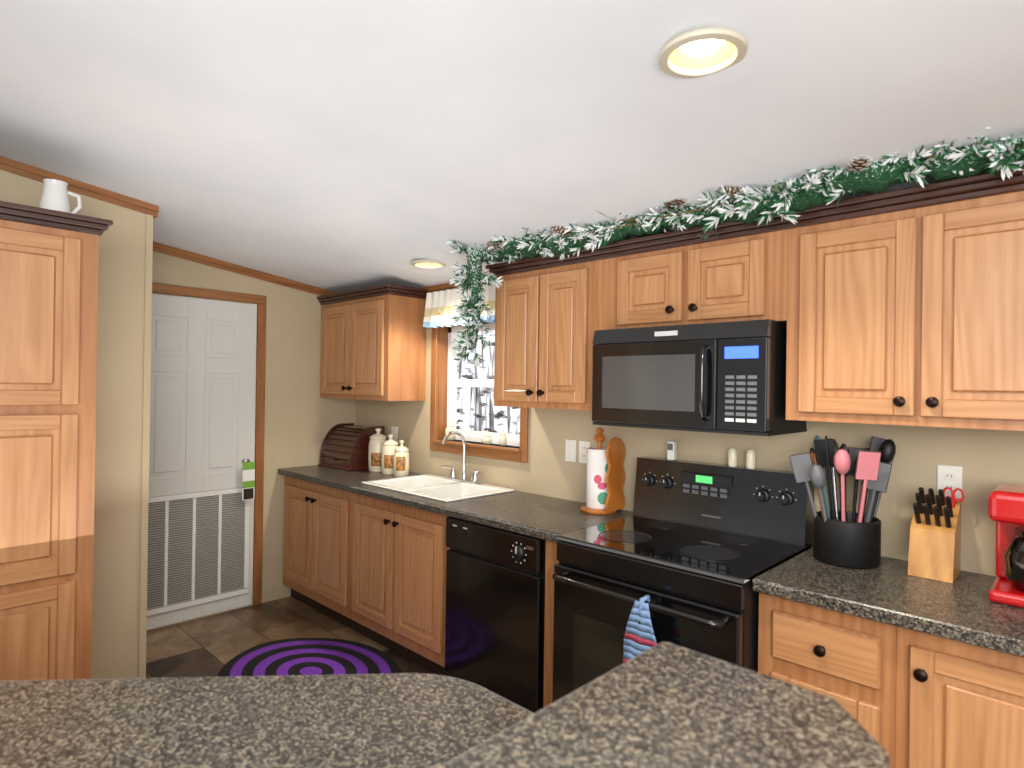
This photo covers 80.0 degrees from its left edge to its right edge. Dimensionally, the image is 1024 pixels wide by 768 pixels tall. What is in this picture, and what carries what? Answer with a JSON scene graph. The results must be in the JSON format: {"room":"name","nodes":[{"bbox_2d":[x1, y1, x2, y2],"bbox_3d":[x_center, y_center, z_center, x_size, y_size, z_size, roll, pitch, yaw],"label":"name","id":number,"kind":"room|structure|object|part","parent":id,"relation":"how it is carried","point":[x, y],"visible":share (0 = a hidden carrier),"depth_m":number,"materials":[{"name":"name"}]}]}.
{"room":"kitchen","nodes":[
{"label":"kitchen","id":0,"kind":"room"},
{"bbox_2d":[0,170,145,678],"bbox_3d":[-3.191,0.229,2.069,0.750,2.476,3.290,1,0,44],"label":"wall","id":1,"kind":"structure","parent":0,"point":[118,453],"depth_m":2.89,"materials":[{"name":"painted drywall"}]},
{"bbox_2d":[138,214,152,677],"bbox_3d":[-1.787,0.332,2.977,0.006,2.316,0.030,1,0,44],"label":"trim","id":2,"kind":"structure","parent":1,"relation":"attached to","point":[145,444],"depth_m":2.98,"materials":[{"name":"painted wood"}]},
{"bbox_2d":[0,156,336,295],"bbox_3d":[-2.609,-0.813,2.644,0.770,0.373,4.900,1,0,44],"label":"crown molding","id":3,"kind":"structure","parent":1,"relation":"attached to","point":[40,175],"depth_m":2.95,"materials":[{"name":"brown wood"}]},
{"bbox_2d":[146,251,355,631],"bbox_3d":[-2.902,0.236,3.007,0.140,2.476,5.040,1,0,44],"label":"wall","id":4,"kind":"structure","parent":0,"point":[302,418],"depth_m":4.25,"materials":[{"name":"painted drywall"}]},
{"bbox_2d":[147,293,256,629],"bbox_3d":[-1.981,0.469,3.824,0.082,2.018,0.754,1,0,44],"label":"door","id":5,"kind":"structure","parent":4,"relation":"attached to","point":[202,460],"depth_m":3.85,"materials":[{"name":"white wood"}]},
{"bbox_2d":[152,283,265,605],"bbox_3d":[-1.993,0.443,3.836,0.018,2.093,0.876,1,0,44],"label":"door frame","id":6,"kind":"structure","parent":4,"relation":"attached to","point":[259,301],"depth_m":4.11,"materials":[{"name":"brown wood"}]},
{"bbox_2d":[146,596,436,677],"bbox_3d":[-0.621,1.530,0.778,6.540,0.060,5.040,1,0,44],"label":"floor","id":7,"kind":"structure","parent":0,"point":[211,646],"depth_m":3.62,"materials":[{"name":"tile"}]},
{"bbox_2d":[0,201,112,680],"bbox_3d":[-2.040,0.417,2.309,0.572,2.134,0.760,1,0,44],"label":"pantry cabinet","id":8,"kind":"object","parent":7,"relation":"on","point":[48,305],"visible":0.85,"depth_m":2.27,"materials":[{"name":"brown wood"}]},
{"bbox_3d":[-2.030,-0.620,2.317,0.559,0.058,0.760,1,0,44],"label":"pantry crown","id":9,"kind":"part","parent":8,"relation":"part of","materials":[{"name":"brown wood"}]},
{"bbox_2d":[40,179,81,213],"bbox_3d":[-1.819,-0.728,2.461,0.104,0.163,0.142,1,0,44],"label":"pitcher","id":10,"kind":"object","parent":8,"relation":"on","point":[55,194],"visible":0.79,"depth_m":2.42,"materials":[{"name":"white ceramic"}]},
{"bbox_2d":[217,638,401,676],"bbox_3d":[-1.039,1.494,3.166,1.040,0.010,0.800,1,0,32],"label":"rug","id":11,"kind":"object","parent":7,"relation":"on","point":[307,656],"visible":0.38,"depth_m":3.29,"materials":[{"name":"purple fabric"}]},
{"bbox_2d":[283,476,358,632],"bbox_3d":[-1.101,1.069,4.135,0.886,0.869,0.612,1,0,44],"label":"base cabinet","id":12,"kind":"object","parent":7,"relation":"on","point":[317,552],"visible":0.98,"depth_m":3.90,"materials":[{"name":"brown wood"}]},
{"bbox_2d":[351,493,456,677],"bbox_3d":[-0.459,1.076,3.514,0.900,0.869,0.612,1,0,44],"label":"base cabinet","id":13,"kind":"object","parent":7,"relation":"on","point":[398,586],"visible":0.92,"depth_m":3.28,"materials":[{"name":"brown wood"}]},
{"bbox_2d":[278,430,1023,656],"bbox_3d":[0.420,0.531,2.675,5.098,0.492,0.609,1,0,44],"label":"countertop","id":14,"kind":"structure","parent":13,"relation":"on","point":[962,607],"depth_m":1.98,"materials":[{"name":"stone"}]},
{"bbox_2d":[318,423,384,470],"bbox_3d":[-1.156,0.444,4.383,0.430,0.297,0.280,1,0,44],"label":"roll-top breadbox","id":15,"kind":"object","parent":14,"relation":"on","point":[345,446],"visible":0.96,"depth_m":4.28,"materials":[{"name":"brown wood"}]},
{"bbox_2d":[368,428,386,471],"bbox_3d":[-0.920,0.448,4.189,0.132,0.295,0.132,1,0,44],"label":"canister","id":16,"kind":"object","parent":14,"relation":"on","point":[377,440],"visible":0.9,"depth_m":4.13,"materials":[{"name":"ceramic"}]},
{"bbox_2d":[381,434,397,474],"bbox_3d":[-0.812,0.464,4.070,0.119,0.265,0.119,1,0,44],"label":"canister","id":17,"kind":"object","parent":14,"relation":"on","point":[390,445],"visible":0.85,"depth_m":4.02,"materials":[{"name":"ceramic"}]},
{"bbox_2d":[393,440,409,476],"bbox_3d":[-0.718,0.480,3.966,0.105,0.234,0.105,1,0,44],"label":"canister","id":18,"kind":"object","parent":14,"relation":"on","point":[401,464],"visible":1,"depth_m":3.92,"materials":[{"name":"ceramic"}]},
{"bbox_2d":[441,430,480,484],"bbox_3d":[-0.341,0.434,3.643,0.338,0.314,0.206,1,0,44],"label":"faucet","id":19,"kind":"object","parent":14,"relation":"on","point":[453,479],"depth_m":3.68,"materials":[{"name":"silver metal"}]},
{"bbox_2d":[580,428,625,513],"bbox_3d":[0.425,0.410,2.937,0.190,0.400,0.176,1,0,44],"label":"paper towel holder","id":20,"kind":"object","parent":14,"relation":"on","point":[605,481],"visible":1,"depth_m":2.88,"materials":[{"name":"brown wood"}]},
{"bbox_2d":[789,435,895,568],"bbox_3d":[1.172,0.400,2.151,0.304,0.438,0.335,1,0,44],"label":"utensil crock","id":21,"kind":"object","parent":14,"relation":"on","point":[842,537],"visible":1,"depth_m":2.07,"materials":[{"name":"black ceramic"}]},
{"bbox_2d":[908,487,964,582],"bbox_3d":[1.382,0.479,1.985,0.132,0.284,0.156,1,0,44],"label":"knife block","id":22,"kind":"object","parent":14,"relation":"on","point":[935,542],"visible":1,"depth_m":1.96,"materials":[{"name":"brown wood"}]},
{"bbox_2d":[988,484,1023,607],"bbox_3d":[1.503,0.465,1.739,0.218,0.315,0.272,1,0,44],"label":"coffee maker","id":23,"kind":"object","parent":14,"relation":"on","point":[1006,508],"visible":1,"depth_m":1.73,"materials":[{"name":"red plastic"},{"name":"glass"}]},
{"bbox_2d":[445,516,545,712],"bbox_3d":[0.088,1.083,2.978,0.614,0.868,0.620,1,0,44],"label":"dishwasher","id":24,"kind":"object","parent":7,"relation":"on","point":[495,612],"visible":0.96,"depth_m":2.73,"materials":[{"name":"black"}]},
{"bbox_2d":[543,540,558,707],"bbox_3d":[0.376,1.086,2.734,0.115,0.869,0.571,1,0,44],"label":"cabinet filler","id":25,"kind":"object","parent":7,"relation":"on","point":[551,561],"depth_m":2.55,"materials":[{"name":"brown wood"}]},
{"bbox_2d":[552,456,813,702],"bbox_3d":[0.633,0.932,2.358,0.756,1.182,0.752,1,0,44],"label":"range","id":26,"kind":"object","parent":7,"relation":"on","point":[686,554],"visible":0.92,"depth_m":2.30,"materials":[{"name":"black metal"}]},
{"bbox_2d":[621,594,660,702],"bbox_3d":[0.445,0.890,2.059,0.146,0.345,0.059,1,0,44],"label":"oven towel","id":27,"kind":"object","parent":26,"relation":"hanging from","point":[639,637],"depth_m":2.05,"materials":[{"name":"blue fabric"}]},
{"bbox_2d":[667,441,676,459],"bbox_3d":[0.720,0.300,2.750,0.035,0.085,0.030,1,0,44],"label":"timer","id":28,"kind":"object","parent":26,"relation":"on","point":[671,450],"visible":0.96,"depth_m":2.74,"materials":[{"name":"white plastic"}]},
{"bbox_2d":[728,447,736,466],"bbox_3d":[0.923,0.305,2.554,0.038,0.080,0.038,1,0,44],"label":"shaker","id":29,"kind":"object","parent":26,"relation":"on","point":[732,456],"visible":1,"depth_m":2.54,"materials":[{"name":"beige ceramic"}]},
{"bbox_2d":[746,449,755,468],"bbox_3d":[0.979,0.305,2.500,0.038,0.080,0.038,1,0,44],"label":"shaker","id":30,"kind":"object","parent":26,"relation":"on","point":[750,459],"visible":1,"depth_m":2.49,"materials":[{"name":"beige ceramic"}]},
{"bbox_2d":[758,593,896,767],"bbox_3d":[1.099,1.094,2.006,0.381,0.869,0.612,1,0,44],"label":"base cabinet","id":31,"kind":"object","parent":7,"relation":"on","point":[847,662],"visible":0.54,"depth_m":1.78,"materials":[{"name":"brown wood"}]},
{"bbox_2d":[895,626,1023,767],"bbox_3d":[1.517,1.098,1.602,0.779,0.869,0.612,1,0,44],"label":"base cabinet","id":32,"kind":"object","parent":7,"relation":"on","point":[959,704],"visible":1,"depth_m":1.58,"materials":[{"name":"brown wood"}]},
{"bbox_3d":[-0.960,1.060,0.739,1.320,0.869,1.840,1,0,44],"label":"base cabinet","id":33,"kind":"object","parent":7,"relation":"on","visible":0},
{"bbox_2d":[0,673,533,767],"bbox_3d":[-0.957,0.605,0.751,1.400,0.040,1.912,1,0,44],"label":"countertop","id":34,"kind":"structure","parent":33,"relation":"on","point":[408,720],"depth_m":1.07,"materials":[{"name":"stone"}]},
{"bbox_3d":[-0.385,0.987,0.239,0.139,1.029,1.980,1,0,44],"label":"wall","id":35,"kind":"structure","parent":7,"relation":"on","visible":0},
{"bbox_2d":[438,642,889,767],"bbox_3d":[-0.344,0.452,0.171,0.365,0.040,2.125,1,0,44],"label":"peninsula bar","id":36,"kind":"object","parent":35,"relation":"on","point":[665,705],"visible":1,"depth_m":0.79,"materials":[{"name":"stone"}]},
{"bbox_2d":[0,0,1023,292],"bbox_3d":[-0.587,-0.846,0.786,6.540,0.419,5.040,1,0,44],"label":"ceiling","id":37,"kind":"structure","parent":0,"point":[338,146],"depth_m":1.80,"materials":[{"name":"paint"}]},
{"bbox_2d":[410,259,445,268],"bbox_3d":[-0.477,-0.750,3.503,0.208,0.142,0.208,1,0,44],"label":"recessed light","id":38,"kind":"object","parent":37,"relation":"in","point":[427,263],"visible":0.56,"depth_m":3.50,"materials":[{"name":"beige"}]},
{"bbox_2d":[657,27,747,78],"bbox_3d":[0.456,-0.850,1.460,0.208,0.142,0.208,1,0,44],"label":"recessed light","id":39,"kind":"object","parent":37,"relation":"in","point":[695,53],"visible":0.73,"depth_m":1.47,"materials":[{"name":"beige"}]},
{"bbox_2d":[355,327,1023,576],"bbox_3d":[1.099,0.430,2.542,6.540,2.200,0.140,1,0,44],"label":"wall","id":40,"kind":"structure","parent":0,"point":[988,461],"depth_m":2.50,"materials":[{"name":"painted drywall"}]},
{"bbox_2d":[317,284,429,400],"bbox_3d":[-0.988,-0.262,4.229,0.897,0.734,0.352,1,0,44],"label":"upper cabinet","id":41,"kind":"object","parent":40,"relation":"attached to","point":[373,342],"visible":0.98,"depth_m":4.01,"materials":[{"name":"brown wood"}]},
{"bbox_3d":[-0.979,-0.599,4.235,0.897,0.058,0.338,1,0,44],"label":"crown","id":42,"kind":"part","parent":41,"relation":"part of","materials":[{"name":"brown wood"}]},
{"bbox_2d":[391,426,397,441],"bbox_3d":[-0.832,0.358,4.307,0.070,0.114,0.008,1,0,44],"label":"electrical outlet plate","id":43,"kind":"object","parent":40,"relation":"attached to","point":[394,431],"visible":0.83,"depth_m":4.30,"materials":[{"name":"white plastic"}]},
{"bbox_2d":[420,276,495,292],"bbox_3d":[1.108,-0.601,2.439,6.400,0.054,0.020,1,0,44],"label":"crown molding","id":44,"kind":"structure","parent":40,"relation":"attached to","point":[440,287],"depth_m":3.94,"materials":[{"name":"brown wood"}]},
{"bbox_2d":[423,283,494,328],"bbox_3d":[-0.254,-0.473,3.704,0.857,0.236,0.092,1,0,44],"label":"valance curtain","id":45,"kind":"object","parent":40,"relation":"attached to","point":[439,307],"visible":0.6,"depth_m":3.82,"materials":[{"name":"fabric"}]},
{"bbox_2d":[430,322,528,462],"bbox_3d":[-0.181,0.000,3.756,0.865,0.880,0.155,1,0,44],"label":"window","id":46,"kind":"structure","parent":40,"relation":"in","point":[439,368],"depth_m":3.98,"materials":[{"name":"brown wood"}]},
{"bbox_2d":[445,421,455,439],"bbox_3d":[-0.398,0.301,3.971,0.076,0.121,0.076,1,0,44],"label":"jar","id":47,"kind":"object","parent":46,"relation":"on","point":[450,426],"visible":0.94,"depth_m":3.94,"materials":[{"name":"beige ceramic"}]},
{"bbox_3d":[-0.148,-0.003,3.791,0.731,0.738,0.050,1,0,44],"label":"window sash vinyl","id":48,"kind":"part","parent":46,"relation":"part of","materials":[{"name":"white plastic"}]},
{"bbox_2d":[482,430,491,443],"bbox_3d":[-0.150,0.324,3.738,0.068,0.081,0.068,1,0,44],"label":"jar","id":49,"kind":"object","parent":46,"relation":"on","point":[487,437],"visible":0.98,"depth_m":3.71,"materials":[{"name":"beige ceramic"}]},
{"bbox_2d":[499,429,506,444],"bbox_3d":[-0.053,0.318,3.652,0.052,0.096,0.052,1,0,44],"label":"jar","id":50,"kind":"object","parent":46,"relation":"on","point":[502,438],"visible":0.98,"depth_m":3.63,"materials":[{"name":"beige ceramic"}]},
{"bbox_2d":[477,351,540,407],"bbox_3d":[0.123,-0.245,3.131,0.386,0.734,0.386,1,0,44],"label":"upper cabinet","id":51,"kind":"object","parent":40,"relation":"attached to","point":[515,372],"depth_m":3.06,"materials":[{"name":"brown wood"}]},
{"bbox_2d":[537,347,592,410],"bbox_3d":[0.352,-0.243,2.908,0.253,0.735,0.386,1,0,44],"label":"upper cabinet","id":52,"kind":"object","parent":40,"relation":"attached to","point":[564,374],"depth_m":2.84,"materials":[{"name":"brown wood"}]},
{"bbox_2d":[565,439,575,461],"bbox_3d":[0.305,0.350,3.203,0.070,0.114,0.016,1,0,44],"label":"switch plate","id":53,"kind":"object","parent":40,"relation":"attached to","point":[570,451],"visible":1,"depth_m":3.20,"materials":[{"name":"white plastic"}]},
{"bbox_2d":[579,441,589,463],"bbox_3d":[0.372,0.351,3.142,0.070,0.114,0.008,1,0,44],"label":"electrical outlet plate","id":54,"kind":"object","parent":40,"relation":"attached to","point":[584,446],"visible":0.92,"depth_m":3.14,"materials":[{"name":"white plastic"}]},
{"bbox_2d":[594,229,787,331],"bbox_3d":[0.759,-0.389,2.541,0.839,0.323,0.352,1,0,44],"label":"upper cabinet","id":55,"kind":"object","parent":40,"relation":"attached to","point":[743,278],"visible":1,"depth_m":2.38,"materials":[{"name":"brown wood"}]},
{"bbox_2d":[592,319,806,435],"bbox_3d":[0.735,-0.023,2.493,0.749,0.406,0.446,1,0,44],"label":"microwave","id":56,"kind":"object","parent":55,"relation":"attached to","point":[725,377],"visible":1,"depth_m":2.29,"materials":[{"name":"black"}]},
{"bbox_2d":[457,123,1023,350],"bbox_3d":[0.896,-0.490,2.168,3.020,0.643,0.219,1,0,44],"label":"garland","id":57,"kind":"object","parent":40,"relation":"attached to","point":[544,317],"depth_m":2.39,"materials":[{"name":"green plant"}]},
{"bbox_3d":[1.093,-0.576,2.230,3.110,0.058,0.338,1,0,44],"label":"crown","id":58,"kind":"part","parent":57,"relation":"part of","materials":[{"name":"brown wood"}]},
{"bbox_2d":[786,191,1023,430],"bbox_3d":[1.342,-0.206,1.974,0.789,0.675,0.352,1,0,44],"label":"upper cabinet","id":59,"kind":"object","parent":40,"relation":"attached to","point":[912,317],"visible":1,"depth_m":1.89,"materials":[{"name":"brown wood"}]},
{"bbox_2d":[937,465,961,498],"bbox_3d":[1.483,0.334,2.068,0.070,0.114,0.008,1,0,44],"label":"electrical outlet plate","id":60,"kind":"object","parent":40,"relation":"attached to","point":[949,476],"visible":0.73,"depth_m":2.07,"materials":[{"name":"white plastic"}]},
{"label":"outside","id":61,"kind":"structure","parent":0,"visible":0},
{"bbox_2d":[456,331,519,434],"bbox_3d":[1.007,-0.215,4.785,5.000,4.500,0.020,1,0,44],"label":"snow","id":62,"kind":"object","parent":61,"point":[477,410],"depth_m":6.03,"materials":[{"name":"white"}]}
]}

